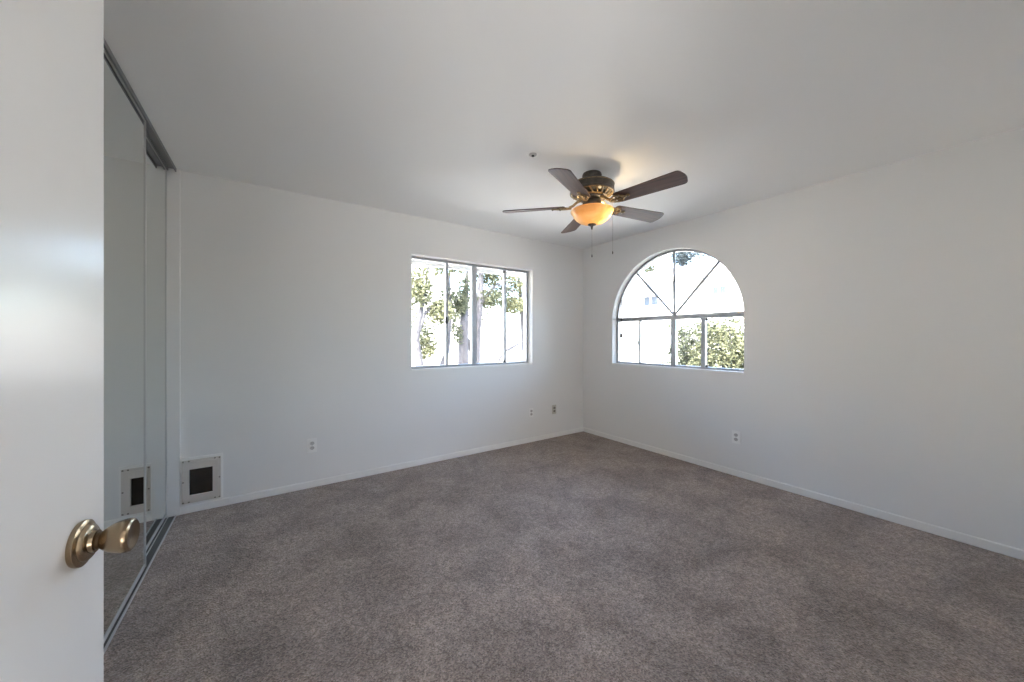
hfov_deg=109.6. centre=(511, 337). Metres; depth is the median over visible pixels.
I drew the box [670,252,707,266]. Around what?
tree
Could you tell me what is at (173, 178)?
trim
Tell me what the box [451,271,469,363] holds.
oak tree
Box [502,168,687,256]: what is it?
ceiling fan
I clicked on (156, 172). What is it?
door
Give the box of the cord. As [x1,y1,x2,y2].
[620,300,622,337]
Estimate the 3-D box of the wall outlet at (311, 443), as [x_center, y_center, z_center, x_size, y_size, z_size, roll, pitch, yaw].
[-1.672,0.904,3.019,0.072,0.116,0.012,0,0,-35]
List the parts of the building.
pane, pane, pane, pane, pane, pane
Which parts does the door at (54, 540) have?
knob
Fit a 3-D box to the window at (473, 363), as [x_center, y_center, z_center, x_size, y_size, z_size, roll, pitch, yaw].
[-0.407,-0.241,3.987,1.482,1.142,0.154,0,0,-35]
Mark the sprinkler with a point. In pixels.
(532, 154)
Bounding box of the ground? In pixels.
[412,265,523,365]
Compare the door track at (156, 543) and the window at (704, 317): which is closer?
the door track at (156, 543)
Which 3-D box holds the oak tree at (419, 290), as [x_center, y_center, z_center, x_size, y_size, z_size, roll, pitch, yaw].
[-1.705,-0.508,7.559,1.324,3.096,1.032,0,0,-35]
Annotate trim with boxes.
[104,39,175,171]
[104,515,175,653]
[166,168,179,517]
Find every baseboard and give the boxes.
[180,427,583,514]
[583,427,1023,559]
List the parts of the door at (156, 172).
rail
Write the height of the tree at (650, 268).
6.677 m
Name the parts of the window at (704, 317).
sill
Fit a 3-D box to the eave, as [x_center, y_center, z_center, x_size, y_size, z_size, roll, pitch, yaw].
[-0.994,-0.971,4.083,5.800,0.190,0.670,0,0,-35]
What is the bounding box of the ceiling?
[104,0,1023,248]
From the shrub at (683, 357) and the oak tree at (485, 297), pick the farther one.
the oak tree at (485, 297)
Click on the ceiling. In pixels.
(429, 109)
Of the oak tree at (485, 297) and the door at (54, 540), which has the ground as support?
the oak tree at (485, 297)
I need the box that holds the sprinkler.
[526,151,538,157]
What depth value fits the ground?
11.36 m
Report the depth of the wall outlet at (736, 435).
3.26 m
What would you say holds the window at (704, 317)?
in the wall at (883, 306)
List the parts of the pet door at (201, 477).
frame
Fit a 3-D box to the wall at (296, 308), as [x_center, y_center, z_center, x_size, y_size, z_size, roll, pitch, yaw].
[-1.057,0.034,3.541,4.780,2.440,0.150,0,0,-35]
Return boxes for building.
[621,261,743,366]
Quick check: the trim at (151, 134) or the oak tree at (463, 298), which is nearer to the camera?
the trim at (151, 134)
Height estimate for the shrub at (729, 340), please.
1.880 m
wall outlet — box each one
[307,438,316,452]
[529,408,532,416]
[552,405,555,413]
[732,430,740,443]
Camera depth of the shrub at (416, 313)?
10.72 m
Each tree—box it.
[412,265,454,365]
[439,270,464,364]
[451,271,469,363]
[468,272,514,362]
[495,274,523,351]
[644,263,656,272]
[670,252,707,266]
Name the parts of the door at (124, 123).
rail, rail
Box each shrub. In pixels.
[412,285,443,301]
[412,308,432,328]
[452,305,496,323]
[659,318,721,365]
[686,317,743,368]
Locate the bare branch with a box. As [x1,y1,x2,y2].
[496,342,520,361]
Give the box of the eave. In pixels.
[412,260,523,277]
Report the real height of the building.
5.050 m
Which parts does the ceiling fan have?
blade, blade arm, blade, blade, blade arm, lamp shade, pull chain, blade arm, blade arm, blade, blade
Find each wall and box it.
[180,170,582,497]
[583,127,1023,549]
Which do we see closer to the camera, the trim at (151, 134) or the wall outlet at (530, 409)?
the trim at (151, 134)
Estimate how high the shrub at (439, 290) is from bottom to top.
0.824 m
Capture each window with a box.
[412,256,531,370]
[612,249,743,373]
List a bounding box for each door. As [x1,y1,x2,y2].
[0,0,139,681]
[104,49,145,642]
[146,137,166,550]
[180,453,222,506]
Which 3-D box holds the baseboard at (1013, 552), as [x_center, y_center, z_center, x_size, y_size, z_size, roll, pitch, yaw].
[1.938,1.226,3.400,0.018,0.055,3.457,0,0,-35]
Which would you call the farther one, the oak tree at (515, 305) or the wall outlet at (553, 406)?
the oak tree at (515, 305)
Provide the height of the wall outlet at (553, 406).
0.112 m
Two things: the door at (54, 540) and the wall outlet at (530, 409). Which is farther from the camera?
the wall outlet at (530, 409)
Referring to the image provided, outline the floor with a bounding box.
[104,431,1023,681]
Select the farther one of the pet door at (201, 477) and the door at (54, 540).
the pet door at (201, 477)
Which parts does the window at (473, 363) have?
sill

